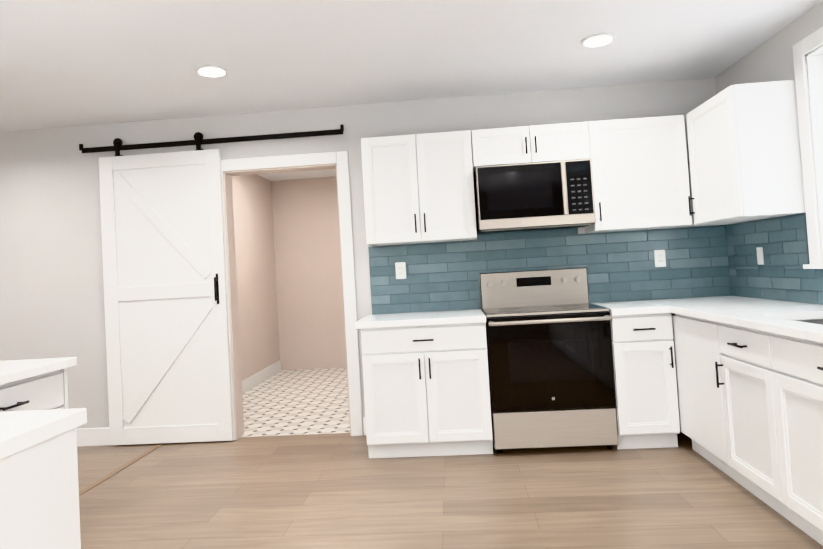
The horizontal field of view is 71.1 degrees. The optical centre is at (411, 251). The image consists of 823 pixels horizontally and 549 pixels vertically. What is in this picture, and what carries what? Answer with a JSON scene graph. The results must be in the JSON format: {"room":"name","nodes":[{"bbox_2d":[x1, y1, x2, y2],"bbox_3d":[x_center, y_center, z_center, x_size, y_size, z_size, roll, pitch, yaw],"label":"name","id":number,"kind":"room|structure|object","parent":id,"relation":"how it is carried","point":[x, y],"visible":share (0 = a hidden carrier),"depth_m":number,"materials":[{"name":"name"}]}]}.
{"room":"kitchen","nodes":[
{"label":"kitchen","id":0,"kind":"room"},
{"bbox_2d":[241,367,349,436],"bbox_3d":[-1.059,1.499,6.091,1.600,0.004,3.125,-3,-2,4],"label":"tile floor","id":1,"kind":"structure","parent":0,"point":[298,402],"depth_m":5.58,"materials":[{"name":"white tile"}]},
{"bbox_2d":[0,78,719,437],"bbox_3d":[-0.979,0.168,4.568,6.670,2.550,0.170,-3,-2,4],"label":"wall","id":2,"kind":"structure","parent":0,"point":[290,294],"depth_m":4.61,"materials":[{"name":"paint"}]},
{"bbox_2d":[76,427,210,446],"bbox_3d":[-2.834,1.482,4.557,2.820,0.140,0.016,-3,-2,4],"label":"baseboard","id":3,"kind":"structure","parent":2,"relation":"attached to","point":[93,436],"depth_m":4.53,"materials":[{"name":"white wood"}]},
{"bbox_2d":[79,124,343,155],"bbox_3d":[-1.572,-0.869,4.515,2.114,0.141,0.072,-3,-2,4],"label":"track","id":4,"kind":"object","parent":2,"relation":"attached to","point":[198,142],"visible":1,"depth_m":4.50,"materials":[{"name":"black metal"}]},
{"bbox_2d":[99,149,233,444],"bbox_3d":[-1.925,0.354,4.473,0.975,2.258,0.088,-3,-2,4],"label":"sliding barn door","id":5,"kind":"structure","parent":4,"relation":"hanging from","point":[166,311],"depth_m":4.49,"materials":[{"name":"white wood"}]},
{"bbox_2d":[242,360,281,393],"bbox_3d":[-1.847,1.479,6.191,0.016,0.140,3.030,-3,-2,4],"label":"baseboard","id":6,"kind":"structure","parent":2,"relation":"attached to","point":[252,381],"depth_m":6.85,"materials":[{"name":"white wood"}]},
{"bbox_2d":[221,151,362,440],"bbox_3d":[-0.971,0.348,4.542,1.090,2.190,0.170,-3,-2,4],"label":"door frame","id":7,"kind":"structure","parent":2,"relation":"attached to","point":[337,161],"depth_m":4.44,"materials":[{"name":"paint"}]},
{"bbox_2d":[363,417,365,430],"bbox_3d":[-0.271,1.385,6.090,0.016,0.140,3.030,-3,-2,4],"label":"baseboard","id":8,"kind":"structure","parent":2,"relation":"attached to","point":[364,420],"depth_m":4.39,"materials":[{"name":"white wood"}]},
{"bbox_2d":[361,130,476,245],"bbox_3d":[0.058,-0.453,4.246,0.792,0.770,0.368,-3,-2,4],"label":"upper cabinet","id":9,"kind":"object","parent":2,"relation":"attached to","point":[418,188],"visible":1,"depth_m":4.11,"materials":[{"name":"white wood"}]},
{"bbox_2d":[471,122,589,173],"bbox_3d":[0.848,-0.753,4.203,0.814,0.265,0.368,-3,-2,4],"label":"upper cabinet","id":10,"kind":"object","parent":2,"relation":"attached to","point":[532,144],"visible":0.92,"depth_m":4.06,"materials":[{"name":"white wood"}]},
{"bbox_2d":[473,159,595,233],"bbox_3d":[0.868,-0.386,4.170,0.797,0.452,0.409,-3,-2,4],"label":"microwave","id":11,"kind":"object","parent":10,"relation":"attached to","point":[535,196],"visible":1,"depth_m":3.97,"materials":[{"name":"black"}]},
{"bbox_2d":[368,225,730,314],"bbox_3d":[1.015,0.121,4.347,2.678,0.569,0.008,-3,-2,4],"label":"tile backsplash","id":12,"kind":"structure","parent":2,"relation":"attached to","point":[444,276],"depth_m":4.34,"materials":[{"name":"tile"}]},
{"bbox_2d":[395,262,405,278],"bbox_3d":[-0.082,0.147,4.410,0.080,0.128,0.008,-3,-2,4],"label":"outlet","id":13,"kind":"object","parent":12,"relation":"attached to","point":[400,268],"visible":1,"depth_m":4.41,"materials":[{"name":"white plastic"}]},
{"bbox_2d":[654,249,665,266],"bbox_3d":[1.851,0.051,4.286,0.080,0.128,0.008,-3,-2,4],"label":"outlet","id":14,"kind":"object","parent":12,"relation":"attached to","point":[660,258],"visible":1,"depth_m":4.28,"materials":[{"name":"white plastic"}]},
{"bbox_2d":[584,115,691,232],"bbox_3d":[1.599,-0.545,4.148,0.658,0.770,0.368,-3,-2,4],"label":"upper cabinet","id":15,"kind":"object","parent":2,"relation":"attached to","point":[640,173],"visible":1,"depth_m":4.01,"materials":[{"name":"white wood"}]},
{"bbox_2d":[0,0,821,180],"bbox_3d":[-4.002,-1.010,3.212,12.700,0.060,10.500,-3,-2,4],"label":"ceiling","id":16,"kind":"structure","parent":0,"point":[66,63],"depth_m":3.41,"materials":[{"name":"paint"}]},
{"bbox_2d":[195,65,227,77],"bbox_3d":[-1.245,-1.120,3.585,0.196,0.011,0.196,-3,-2,4],"label":"recessed light","id":17,"kind":"object","parent":16,"relation":"in","point":[212,71],"visible":0.98,"depth_m":3.57,"materials":[{"name":"white plastic"}]},
{"bbox_2d":[581,33,614,47],"bbox_3d":[1.117,-1.261,3.444,0.196,0.011,0.196,-3,-2,4],"label":"recessed light","id":18,"kind":"object","parent":16,"relation":"in","point":[598,40],"visible":0.94,"depth_m":3.43,"materials":[{"name":"white plastic"}]},
{"bbox_2d":[77,427,822,548],"bbox_3d":[-3.852,1.594,3.126,12.700,0.060,10.500,-3,-2,4],"label":"floor","id":19,"kind":"structure","parent":0,"point":[329,491],"depth_m":3.10,"materials":[{"name":"brown wood"}]},
{"bbox_2d":[0,368,67,411],"bbox_3d":[-1.953,0.992,2.379,0.648,0.874,0.706,-3,-2,4],"label":"base cabinet","id":20,"kind":"object","parent":19,"relation":"on","point":[48,391],"depth_m":2.53,"materials":[{"name":"white wood"}]},
{"bbox_2d":[0,428,80,548],"bbox_3d":[-1.294,0.917,1.233,0.817,0.874,0.621,-3,-2,4],"label":"base cabinet","id":21,"kind":"object","parent":19,"relation":"on","point":[39,497],"depth_m":1.39,"materials":[{"name":"white wood"}]},
{"bbox_2d":[0,357,86,459],"bbox_3d":[-1.600,0.495,1.839,1.478,0.040,1.825,-3,-2,4],"label":"countertop","id":22,"kind":"structure","parent":21,"relation":"on","point":[21,430],"depth_m":1.49,"materials":[{"name":"white stone"}]},
{"bbox_2d":[79,443,164,495],"bbox_3d":[-2.000,1.472,3.635,0.040,0.005,1.710,-3,-2,4],"label":"transition strip","id":23,"kind":"object","parent":19,"relation":"on","point":[96,483],"visible":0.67,"depth_m":3.88,"materials":[{"name":"brown wood"}]},
{"bbox_2d":[361,322,492,457],"bbox_3d":[0.116,0.928,4.057,0.828,0.874,0.658,-3,-2,4],"label":"base cabinet","id":24,"kind":"object","parent":19,"relation":"on","point":[426,390],"visible":1,"depth_m":3.78,"materials":[{"name":"white wood"}]},
{"bbox_2d":[355,309,485,328],"bbox_3d":[0.076,0.472,4.077,0.860,0.040,0.650,-3,-2,4],"label":"countertop","id":25,"kind":"structure","parent":24,"relation":"on","point":[424,318],"depth_m":3.78,"materials":[{"name":"white stone"}]},
{"bbox_2d":[479,267,618,452],"bbox_3d":[0.919,0.724,3.991,0.794,1.185,0.675,-3,-2,4],"label":"range","id":26,"kind":"object","parent":19,"relation":"on","point":[550,360],"visible":1,"depth_m":3.72,"materials":[{"name":"black"}]},
{"bbox_2d":[610,313,679,448],"bbox_3d":[1.520,0.845,3.967,0.383,0.874,0.658,-3,-2,4],"label":"base cabinet","id":27,"kind":"object","parent":19,"relation":"on","point":[646,394],"visible":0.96,"depth_m":3.69,"materials":[{"name":"white wood"}]},
{"bbox_2d":[673,314,724,472],"bbox_3d":[2.004,0.796,3.324,0.658,0.874,0.679,-3,-2,4],"label":"base cabinet","id":28,"kind":"object","parent":19,"relation":"on","point":[696,363],"depth_m":3.37,"materials":[{"name":"white wood"}]},
{"bbox_2d":[713,321,768,505],"bbox_3d":[1.968,0.779,2.766,0.658,0.874,0.559,-3,-2,4],"label":"base cabinet","id":29,"kind":"object","parent":19,"relation":"on","point":[751,409],"depth_m":2.89,"materials":[{"name":"white wood"}]},
{"bbox_2d":[757,330,822,545],"bbox_3d":[1.923,0.760,2.087,0.658,0.874,1.038,-3,-2,4],"label":"base cabinet","id":30,"kind":"object","parent":19,"relation":"on","point":[791,367],"depth_m":2.45,"materials":[{"name":"white wood"}]},
{"bbox_2d":[591,296,822,342],"bbox_3d":[1.662,0.296,1.497,1.048,0.040,5.598,-3,-2,4],"label":"countertop","id":31,"kind":"structure","parent":30,"relation":"on","point":[779,317],"depth_m":3.17,"materials":[{"name":"white stone"}]},
{"bbox_2d":[794,319,822,324],"bbox_3d":[1.927,0.496,2.467,0.480,0.323,0.920,-3,-2,4],"label":"double-bowl sink","id":32,"kind":"object","parent":31,"relation":"in","point":[817,321],"visible":0.04,"depth_m":2.89,"materials":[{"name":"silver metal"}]},
{"bbox_2d":[712,0,822,304],"bbox_3d":[2.211,-0.131,1.048,0.150,2.550,6.750,-3,-2,4],"label":"wall","id":33,"kind":"structure","parent":0,"point":[772,60],"depth_m":3.53,"materials":[{"name":"paint"}]},
{"bbox_2d":[678,80,804,227],"bbox_3d":[2.079,-0.584,3.814,0.407,0.770,0.973,-3,-2,4],"label":"upper cabinet","id":34,"kind":"object","parent":33,"relation":"attached to","point":[743,153],"visible":1,"depth_m":3.34,"materials":[{"name":"white wood"}]},
{"bbox_2d":[726,213,822,303],"bbox_3d":[2.167,-0.015,1.519,0.008,0.522,5.490,-3,-2,4],"label":"tile backsplash","id":35,"kind":"structure","parent":33,"relation":"attached to","point":[781,273],"depth_m":3.65,"materials":[{"name":"tile"}]},
{"bbox_2d":[756,247,763,264],"bbox_3d":[2.308,0.030,3.810,0.007,0.116,0.072,-3,-2,4],"label":"electrical outlet plate","id":36,"kind":"object","parent":35,"relation":"attached to","point":[760,259],"visible":1,"depth_m":3.80,"materials":[{"name":"white plastic"}]},
{"bbox_2d":[792,26,822,268],"bbox_3d":[2.245,-0.576,2.362,0.196,1.289,1.920,-3,-2,4],"label":"window","id":37,"kind":"structure","parent":33,"relation":"in","point":[810,46],"depth_m":3.22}
]}

